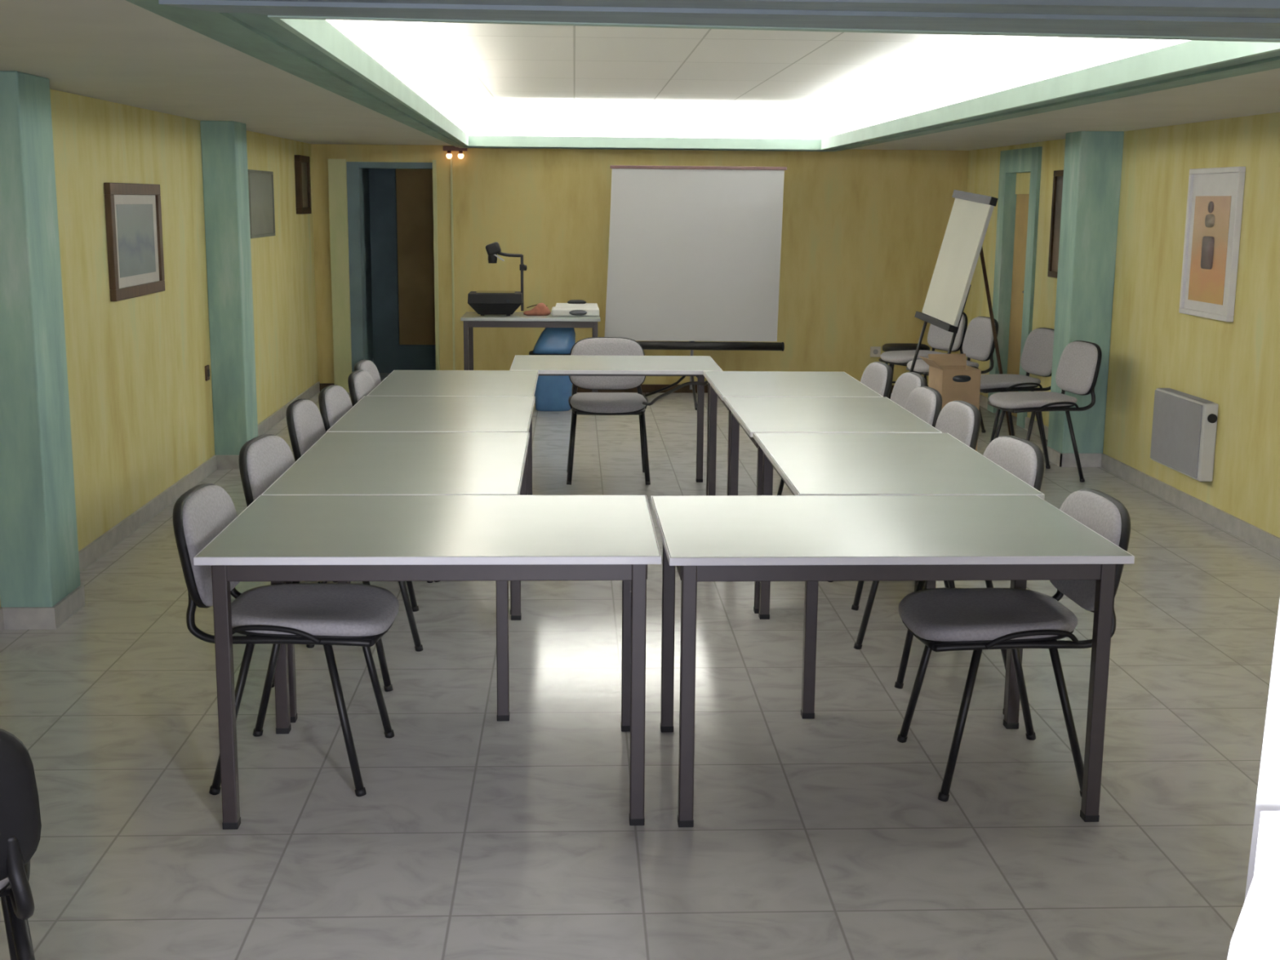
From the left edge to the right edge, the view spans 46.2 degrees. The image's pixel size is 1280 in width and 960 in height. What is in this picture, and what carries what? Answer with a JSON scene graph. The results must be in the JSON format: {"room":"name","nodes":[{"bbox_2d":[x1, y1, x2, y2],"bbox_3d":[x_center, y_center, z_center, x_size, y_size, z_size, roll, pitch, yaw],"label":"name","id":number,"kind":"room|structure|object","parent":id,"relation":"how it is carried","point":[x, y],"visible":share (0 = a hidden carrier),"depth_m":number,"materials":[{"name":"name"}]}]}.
{"room":"conference room","nodes":[
{"label":"conference room","id":0,"kind":"room"},
{"bbox_2d":[0,71,80,607],"bbox_3d":[-2.340,-0.478,5.714,0.195,2.066,0.340,0,11,-3],"label":"pillar","id":1,"kind":"structure","parent":0,"point":[39,558],"depth_m":5.62,"materials":[{"name":"teal paint"}]},
{"bbox_2d":[0,88,318,607],"bbox_3d":[-2.523,-0.690,5.386,0.200,2.600,15.050,0,11,-3],"label":"wall","id":2,"kind":"structure","parent":0,"point":[140,396],"depth_m":7.76,"materials":[{"name":"yellow wood"}]},
{"bbox_2d":[103,182,164,301],"bbox_3d":[-2.497,-1.190,7.438,0.030,0.550,0.860,0,11,-3],"label":"framed picture","id":3,"kind":"object","parent":2,"relation":"attached to","point":[133,211],"visible":1,"depth_m":7.38,"materials":[{"name":"brown wood"}]},
{"bbox_2d":[115,204,155,277],"bbox_3d":[-2.494,-1.192,7.437,0.002,0.345,0.620,0,11,-3],"label":"print","id":4,"kind":"object","parent":3,"relation":"attached to","point":[135,223],"depth_m":7.42},
{"bbox_2d":[0,381,319,632],"bbox_3d":[-2.328,0.546,5.626,0.212,0.085,14.650,0,11,-3],"label":"baseboard","id":5,"kind":"structure","parent":2,"relation":"attached to","point":[11,618],"depth_m":7.15,"materials":[{"name":"tile"}]},
{"bbox_2d":[204,364,209,381],"bbox_3d":[-2.568,-0.636,8.913,0.018,0.090,0.070,0,11,-3],"label":"wall socket","id":6,"kind":"object","parent":2,"relation":"attached to","point":[206,367],"visible":1,"depth_m":8.89,"materials":[{"name":"brown plastic"}]},
{"bbox_2d":[248,169,275,238],"bbox_3d":[-2.633,-1.920,10.431,0.020,0.455,0.820,0,11,-3],"label":"framed picture","id":7,"kind":"object","parent":2,"relation":"attached to","point":[260,183],"visible":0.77,"depth_m":10.43},
{"bbox_2d":[294,155,311,213],"bbox_3d":[-2.688,-2.354,11.967,0.045,0.455,0.440,0,11,-3],"label":"framed picture","id":8,"kind":"object","parent":2,"relation":"attached to","point":[302,165],"visible":1,"depth_m":11.91,"materials":[{"name":"brown wood"}]},
{"bbox_2d":[301,161,307,207],"bbox_3d":[-2.696,-2.354,11.967,0.025,0.355,0.340,0,11,-3],"label":"print","id":9,"kind":"object","parent":8,"relation":"attached to","point":[304,164],"depth_m":12.02},
{"bbox_2d":[200,120,257,454],"bbox_3d":[-2.486,-1.113,9.112,0.200,2.066,0.320,0,11,-3],"label":"pillar","id":10,"kind":"structure","parent":0,"point":[223,143],"depth_m":8.97,"materials":[{"name":"teal paint"}]},
{"bbox_2d":[363,168,435,373],"bbox_3d":[-2.252,-2.114,13.711,1.900,2.350,1.800,0,11,-3],"label":"wall","id":11,"kind":"structure","parent":0,"point":[384,350],"depth_m":14.06,"materials":[{"name":"blue paint"}]},
{"bbox_2d":[395,168,435,344],"bbox_3d":[-1.922,-2.171,14.173,1.200,2.300,0.100,0,11,-3],"label":"wall","id":12,"kind":"structure","parent":0,"point":[415,204],"depth_m":14.12,"materials":[{"name":"brown wood"}]},
{"bbox_2d":[0,373,1279,959],"bbox_3d":[0.280,0.454,6.741,5.920,0.100,17.050,0,11,-3],"label":"floor","id":13,"kind":"structure","parent":0,"point":[473,835],"depth_m":4.33,"materials":[{"name":"tile"}]},
{"bbox_2d":[0,728,41,959],"bbox_3d":[-1.307,0.748,2.609,0.490,0.818,0.582,-5,12,-28],"label":"chair","id":14,"kind":"object","parent":13,"relation":"on","point":[20,824],"visible":1,"depth_m":2.46,"materials":[{"name":"black plastic"}]},
{"bbox_2d":[173,483,399,796],"bbox_3d":[-0.997,0.432,4.320,0.582,0.818,0.490,1,11,0],"label":"chair","id":15,"kind":"object","parent":13,"relation":"on","point":[326,615],"visible":0.9,"depth_m":4.16,"materials":[{"name":"grey fabric"}]},
{"bbox_2d":[238,434,423,692],"bbox_3d":[-1.051,0.264,5.219,0.582,0.818,0.490,1,11,4],"label":"chair","id":16,"kind":"object","parent":13,"relation":"on","point":[263,459],"visible":0.12,"depth_m":5.10,"materials":[{"name":"grey fabric"}]},
{"bbox_2d":[285,398,433,612],"bbox_3d":[-1.128,0.084,6.178,0.582,0.818,0.490,0,11,-1],"label":"chair","id":17,"kind":"object","parent":13,"relation":"on","point":[305,425],"visible":0.06,"depth_m":6.01,"materials":[{"name":"grey fabric"}]},
{"bbox_2d":[347,369,375,406],"bbox_3d":[-1.090,-0.114,7.241,0.582,0.818,0.490,0,11,-1],"label":"chair","id":18,"kind":"object","parent":13,"relation":"on","point":[361,383],"visible":0.06,"depth_m":7.06,"materials":[{"name":"grey fabric"}]},
{"bbox_2d":[354,359,381,386],"bbox_3d":[-1.150,-0.201,7.703,0.582,0.818,0.490,0,11,-1],"label":"chair","id":19,"kind":"object","parent":13,"relation":"on","point":[366,365],"visible":0.06,"depth_m":7.68,"materials":[{"name":"grey fabric"}]},
{"bbox_2d":[318,384,439,582],"bbox_3d":[-1.099,-0.004,6.648,0.582,0.818,0.490,1,11,0],"label":"chair","id":20,"kind":"object","parent":13,"relation":"on","point":[334,401],"visible":0.1,"depth_m":6.48,"materials":[{"name":"grey fabric"}]},
{"bbox_2d":[261,431,529,722],"bbox_3d":[-0.795,0.292,5.270,0.783,0.740,1.257,0,11,-3],"label":"conference table","id":21,"kind":"object","parent":13,"relation":"on","point":[338,463],"visible":0.65,"depth_m":5.02,"materials":[{"name":"laminate"}]},
{"bbox_2d":[193,494,661,829],"bbox_3d":[-0.554,0.483,4.256,1.177,0.740,0.810,0,11,-3],"label":"conference table","id":22,"kind":"object","parent":13,"relation":"on","point":[277,539],"visible":1,"depth_m":3.94,"materials":[{"name":"laminate"}]},
{"bbox_2d":[326,395,534,614],"bbox_3d":[-0.852,0.076,6.425,0.780,0.740,1.072,0,11,-3],"label":"conference table","id":23,"kind":"object","parent":13,"relation":"on","point":[371,413],"visible":0.42,"depth_m":6.31,"materials":[{"name":"laminate"}]},
{"bbox_2d":[367,369,538,494],"bbox_3d":[-0.897,-0.120,7.474,0.762,0.740,1.058,0,11,-3],"label":"conference table","id":24,"kind":"object","parent":13,"relation":"on","point":[398,382],"visible":0.4,"depth_m":7.40,"materials":[{"name":"laminate"}]},
{"bbox_2d":[460,311,600,392],"bbox_3d":[-0.851,-0.929,11.815,1.065,0.740,0.620,0,11,-3],"label":"side table","id":25,"kind":"object","parent":13,"relation":"on","point":[471,320],"visible":0.53,"depth_m":11.48,"materials":[{"name":"metal"}]},
{"bbox_2d":[467,241,527,315],"bbox_3d":[-1.105,-1.567,11.669,0.451,0.562,0.356,0,11,-3],"label":"projector","id":26,"kind":"object","parent":25,"relation":"on","point":[483,302],"visible":1,"depth_m":11.55,"materials":[{"name":"black plastic"}]},
{"bbox_2d":[523,302,551,315],"bbox_3d":[-0.803,-1.332,11.691,0.214,0.096,0.112,0,11,-3],"label":"pencil case","id":27,"kind":"object","parent":25,"relation":"on","point":[540,309],"visible":1,"depth_m":11.65,"materials":[{"name":"red fabric"}]},
{"bbox_2d":[551,299,599,316],"bbox_3d":[-0.504,-1.347,11.738,0.370,0.115,0.308,0,11,-3],"label":"office machine","id":28,"kind":"object","parent":25,"relation":"on","point":[573,308],"visible":1,"depth_m":11.62,"materials":[{"name":"white plastic"}]},
{"bbox_2d":[528,327,575,411],"bbox_3d":[-0.683,-0.886,11.810,0.380,0.660,0.330,0,11,-3],"label":"waste bin","id":29,"kind":"object","parent":13,"relation":"on","point":[553,393],"visible":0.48,"depth_m":11.69,"materials":[{"name":"blue plastic"}]},
{"bbox_2d":[566,337,650,484],"bbox_3d":[-0.190,-0.413,8.887,0.490,0.818,0.582,0,11,-3],"label":"chair","id":30,"kind":"object","parent":13,"relation":"on","point":[580,403],"visible":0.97,"depth_m":8.99,"materials":[{"name":"grey fabric"}]},
{"bbox_2d":[509,355,723,495],"bbox_3d":[-0.144,-0.291,8.427,1.136,0.740,0.780,0,11,-3],"label":"conference table","id":31,"kind":"object","parent":13,"relation":"on","point":[546,365],"visible":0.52,"depth_m":8.28,"materials":[{"name":"laminate"}]},
{"bbox_2d":[642,380,707,405],"bbox_3d":[0.144,-0.476,8.323,0.149,0.198,0.620,-7,13,-34],"label":"power cord","id":32,"kind":"object","parent":31,"relation":"hanging from","point":[704,383],"visible":1,"depth_m":8.14,"materials":[{"name":"black rubber"}]},
{"bbox_2d":[604,164,786,409],"bbox_3d":[0.441,-1.560,12.085,1.490,1.900,0.832,0,11,-3],"label":"projection screen","id":33,"kind":"object","parent":13,"relation":"on","point":[694,255],"visible":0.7,"depth_m":12.10,"materials":[{"name":"fabric"}]},
{"bbox_2d":[702,371,882,495],"bbox_3d":[0.732,-0.120,7.553,0.755,0.740,1.043,0,11,-3],"label":"conference table","id":34,"kind":"object","parent":13,"relation":"on","point":[722,384],"visible":0.41,"depth_m":7.50,"materials":[{"name":"laminate"}]},
{"bbox_2d":[723,396,942,613],"bbox_3d":[0.787,0.075,6.506,0.762,0.740,1.083,0,11,-3],"label":"conference table","id":35,"kind":"object","parent":13,"relation":"on","point":[753,414],"visible":0.47,"depth_m":6.39,"materials":[{"name":"laminate"}]},
{"bbox_2d":[777,361,892,495],"bbox_3d":[0.981,-0.199,7.792,0.582,0.818,0.490,-1,11,-5],"label":"chair","id":36,"kind":"object","parent":13,"relation":"on","point":[877,375],"visible":0.07,"depth_m":7.69,"materials":[{"name":"grey fabric"}]},
{"bbox_2d":[650,494,1134,827],"bbox_3d":[0.651,0.485,4.302,1.202,0.740,0.815,0,11,-3],"label":"conference table","id":37,"kind":"object","parent":13,"relation":"on","point":[1019,540],"visible":0.99,"depth_m":3.99,"materials":[{"name":"laminate"}]},
{"bbox_2d":[753,432,1044,719],"bbox_3d":[0.850,0.293,5.344,0.770,0.740,1.255,0,11,-2],"label":"conference table","id":38,"kind":"object","parent":13,"relation":"on","point":[809,464],"visible":0.67,"depth_m":5.12,"materials":[{"name":"laminate"}]},
{"bbox_2d":[827,400,980,610],"bbox_3d":[1.082,0.085,6.276,0.582,0.818,0.490,-1,11,-5],"label":"chair","id":39,"kind":"object","parent":13,"relation":"on","point":[961,420],"visible":0.11,"depth_m":6.13,"materials":[{"name":"grey fabric"}]},
{"bbox_2d":[882,342,929,399],"bbox_3d":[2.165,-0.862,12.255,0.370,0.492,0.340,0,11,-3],"label":"chair","id":40,"kind":"object","parent":13,"relation":"on","point":[895,346],"visible":0.45,"depth_m":12.11,"materials":[{"name":"black plastic"}]},
{"bbox_2d":[890,372,926,408],"bbox_3d":[1.066,-0.112,7.330,0.582,0.818,0.490,0,11,-4],"label":"chair","id":41,"kind":"object","parent":13,"relation":"on","point":[907,382],"visible":0.08,"depth_m":7.31,"materials":[{"name":"grey fabric"}]},
{"bbox_2d":[879,311,967,367],"bbox_3d":[2.174,-0.898,11.594,0.582,0.818,0.490,-4,11,-22],"label":"chair","id":42,"kind":"object","parent":13,"relation":"on","point":[938,338],"visible":0.52,"depth_m":11.56,"materials":[{"name":"grey fabric"}]},
{"bbox_2d":[904,386,942,427],"bbox_3d":[1.026,-0.006,6.760,0.582,0.818,0.490,0,11,-4],"label":"chair","id":43,"kind":"object","parent":13,"relation":"on","point":[925,402],"visible":0.12,"depth_m":6.64,"materials":[{"name":"grey fabric"}]},
{"bbox_2d":[853,435,1044,688],"bbox_3d":[1.074,0.264,5.313,0.582,0.818,0.490,-1,11,-9],"label":"chair","id":44,"kind":"object","parent":13,"relation":"on","point":[1021,457],"visible":0.12,"depth_m":5.20,"materials":[{"name":"grey fabric"}]},
{"bbox_2d":[919,353,981,451],"bbox_3d":[1.965,-0.457,9.602,0.320,0.672,0.294,-1,11,-8],"label":"cardboard box","id":45,"kind":"object","parent":13,"relation":"on","point":[949,375],"visible":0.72,"depth_m":9.45,"materials":[{"name":"brown cardboard"}]},
{"bbox_2d":[906,316,998,432],"bbox_3d":[2.263,-0.778,10.955,0.582,0.818,0.490,-2,11,-12],"label":"chair","id":46,"kind":"object","parent":13,"relation":"on","point":[978,344],"visible":0.58,"depth_m":10.89,"materials":[{"name":"grey fabric"}]},
{"bbox_2d":[909,189,1011,435],"bbox_3d":[2.207,-1.105,10.234,0.817,1.724,0.649,0,11,-3],"label":"flip chart","id":47,"kind":"object","parent":13,"relation":"on","point":[961,248],"visible":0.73,"depth_m":10.14,"materials":[{"name":"white paper"}]},
{"bbox_2d":[914,311,959,333],"bbox_3d":[2.019,-1.077,10.231,0.073,0.102,0.648,-1,11,-10],"label":"tray","id":48,"kind":"object","parent":47,"relation":"on","point":[948,321],"depth_m":10.12,"materials":[{"name":"black plastic"}]},
{"bbox_2d":[897,488,1130,801],"bbox_3d":[1.054,0.446,4.336,0.582,0.818,0.490,0,11,-4],"label":"chair","id":49,"kind":"object","parent":13,"relation":"on","point":[977,620],"visible":0.83,"depth_m":4.19,"materials":[{"name":"grey fabric"}]},
{"bbox_2d":[980,327,1053,453],"bbox_3d":[2.455,-0.598,9.999,0.582,0.818,0.490,-2,11,-12],"label":"chair","id":50,"kind":"object","parent":13,"relation":"on","point":[1037,355],"visible":0.74,"depth_m":9.93,"materials":[{"name":"grey fabric"}]},
{"bbox_2d":[987,340,1102,482],"bbox_3d":[2.426,-0.425,9.072,0.582,0.818,0.490,-1,11,-10],"label":"chair","id":51,"kind":"object","parent":13,"relation":"on","point":[1080,361],"visible":0.98,"depth_m":8.96,"materials":[{"name":"grey fabric"}]},
{"bbox_2d":[311,143,968,385],"bbox_3d":[0.015,-2.052,12.804,5.520,2.600,0.200,0,11,-3],"label":"wall","id":52,"kind":"structure","parent":0,"point":[863,233],"depth_m":12.72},
{"bbox_2d":[328,159,439,392],"bbox_3d":[-2.151,-1.708,12.646,0.890,1.945,0.050,0,11,-3],"label":"trim","id":53,"kind":"structure","parent":52,"relation":"attached to","point":[337,169],"depth_m":12.60,"materials":[{"name":"paint"}]},
{"bbox_2d":[346,161,432,372],"bbox_3d":[-2.100,-1.727,12.802,0.715,1.925,0.260,0,11,-3],"label":"trim","id":54,"kind":"structure","parent":52,"relation":"attached to","point":[354,169],"depth_m":12.65,"materials":[{"name":"blue paint"}]},
{"bbox_2d":[449,158,455,370],"bbox_3d":[-1.583,-1.719,12.685,0.018,1.959,0.015,0,11,-3],"label":"duct","id":55,"kind":"object","parent":52,"relation":"attached to","point":[451,159],"visible":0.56,"depth_m":12.66,"materials":[{"name":"yellow paint"}]},
{"bbox_2d":[443,146,467,159],"bbox_3d":[-1.537,-2.722,12.466,0.200,0.105,0.081,0,11,-3],"label":"emergency light","id":56,"kind":"object","parent":52,"relation":"attached to","point":[449,148],"visible":0.95,"depth_m":12.45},
{"bbox_2d":[319,383,928,393],"bbox_3d":[0.009,-0.789,12.930,5.520,0.070,0.014,0,11,-3],"label":"baseboard","id":57,"kind":"structure","parent":52,"relation":"attached to","point":[645,388],"depth_m":12.93,"materials":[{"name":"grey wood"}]},
{"bbox_2d":[125,0,1279,151],"bbox_3d":[0.276,-1.914,7.811,3.185,0.088,9.420,0,11,-3],"label":"trim","id":58,"kind":"structure","parent":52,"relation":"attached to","point":[258,36],"depth_m":5.03,"materials":[{"name":"paint"}]},
{"bbox_2d":[870,346,880,356],"bbox_3d":[2.034,-1.107,12.958,0.090,0.090,0.016,0,11,-3],"label":"wall socket","id":59,"kind":"object","parent":52,"relation":"attached to","point":[874,351],"visible":1,"depth_m":12.95,"materials":[{"name":"white plastic"}]},
{"bbox_2d":[0,0,1279,151],"bbox_3d":[0.341,-1.472,5.366,5.520,0.060,14.650,0,11,-3],"label":"ceiling","id":60,"kind":"structure","parent":0,"point":[120,51],"depth_m":6.13,"materials":[{"name":"paint"}]},
{"bbox_2d":[158,0,1279,38],"bbox_3d":[0.446,-1.104,3.477,3.145,0.088,0.595,0,11,-3],"label":"ceiling beam","id":61,"kind":"structure","parent":60,"relation":"attached to","point":[1251,19],"depth_m":3.33,"materials":[{"name":"paint"}]},
{"bbox_2d":[325,19,1191,138],"bbox_3d":[0.233,-2.097,7.775,3.615,0.364,9.380,0,11,-3],"label":"ceiling light","id":62,"kind":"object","parent":60,"relation":"in","point":[1056,56],"depth_m":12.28,"materials":[{"name":"white paint"}]},
{"bbox_2d":[267,15,1279,150],"bbox_3d":[0.234,-1.920,7.817,2.861,0.084,8.680,0,11,-3],"label":"trim","id":63,"kind":"structure","parent":60,"relation":"attached to","point":[1200,51],"depth_m":5.53,"materials":[{"name":"paint"}]},
{"bbox_2d":[1226,600,1279,959],"bbox_3d":[0.940,0.316,1.592,0.881,2.032,0.130,0,11,-3],"label":"curtain","id":64,"kind":"object","parent":60,"relation":"hanging from","point":[1256,934],"visible":1,"depth_m":1.57,"materials":[{"name":"white fabric"}]},
{"bbox_2d":[326,19,1055,106],"bbox_3d":[0.234,-2.251,7.746,3.515,0.050,9.280,0,11,-3],"label":"ceiling","id":65,"kind":"structure","parent":0,"point":[441,62],"depth_m":8.48,"materials":[{"name":"white paint"}]},
{"bbox_2d":[1047,130,1124,453],"bbox_3d":[2.792,-1.128,9.432,0.265,2.066,0.300,0,11,-3],"label":"pillar","id":66,"kind":"structure","parent":0,"point":[1091,192],"depth_m":9.27,"materials":[{"name":"teal paint"}]},
{"bbox_2d":[959,111,1279,537],"bbox_3d":[3.191,-0.688,5.637,0.200,2.600,15.050,0,11,-3],"label":"wall","id":67,"kind":"structure","parent":0,"point":[1234,366],"depth_m":8.27,"materials":[{"name":"yellow wood"}]},
{"bbox_2d":[986,146,1042,428],"bbox_3d":[2.888,-1.470,11.368,0.145,2.030,0.980,0,11,-3],"label":"door","id":68,"kind":"structure","parent":67,"relation":"in","point":[1020,171],"depth_m":11.53,"materials":[{"name":"teal wood"}]},
{"bbox_2d":[1047,169,1063,278],"bbox_3d":[2.876,-1.723,10.124,0.035,0.725,0.570,0,11,-3],"label":"framed picture","id":69,"kind":"object","parent":67,"relation":"attached to","point":[1058,175],"visible":0.42,"depth_m":10.33,"materials":[{"name":"brown wood"}]},
{"bbox_2d":[1051,176,1063,271],"bbox_3d":[2.882,-1.723,10.124,0.019,0.645,0.490,0,11,-3],"label":"print","id":70,"kind":"object","parent":69,"relation":"attached to","point":[1057,189],"depth_m":10.32},
{"bbox_2d":[979,394,1279,557],"bbox_3d":[2.942,0.548,5.857,0.277,0.085,14.650,0,11,-3],"label":"baseboard","id":71,"kind":"structure","parent":67,"relation":"attached to","point":[1257,536],"depth_m":8.40,"materials":[{"name":"tile"}]},
{"bbox_2d":[1150,387,1218,481],"bbox_3d":[2.940,-0.255,8.117,0.083,0.416,0.687,0,11,-3],"label":"heater","id":72,"kind":"object","parent":67,"relation":"attached to","point":[1184,428],"visible":1,"depth_m":7.99,"materials":[{"name":"white metal"}]},
{"bbox_2d":[1160,387,1213,402],"bbox_3d":[2.942,-0.459,8.087,0.058,0.004,0.600,0,11,-3],"label":"grille","id":73,"kind":"object","parent":72,"relation":"attached to","point":[1176,395],"depth_m":8.09,"materials":[{"name":"grey metal"}]},
{"bbox_2d":[1178,166,1245,321],"bbox_3d":[2.977,-1.235,7.824,0.035,0.770,0.615,0,11,-3],"label":"framed poster","id":74,"kind":"object","parent":67,"relation":"attached to","point":[1215,200],"visible":1,"depth_m":7.80,"materials":[{"name":"paper"}]},
{"bbox_2d":[1187,195,1231,305],"bbox_3d":[2.974,-1.205,7.840,0.002,0.549,0.439,0,11,-3],"label":"print","id":75,"kind":"object","parent":74,"relation":"attached to","point":[1211,229],"depth_m":7.83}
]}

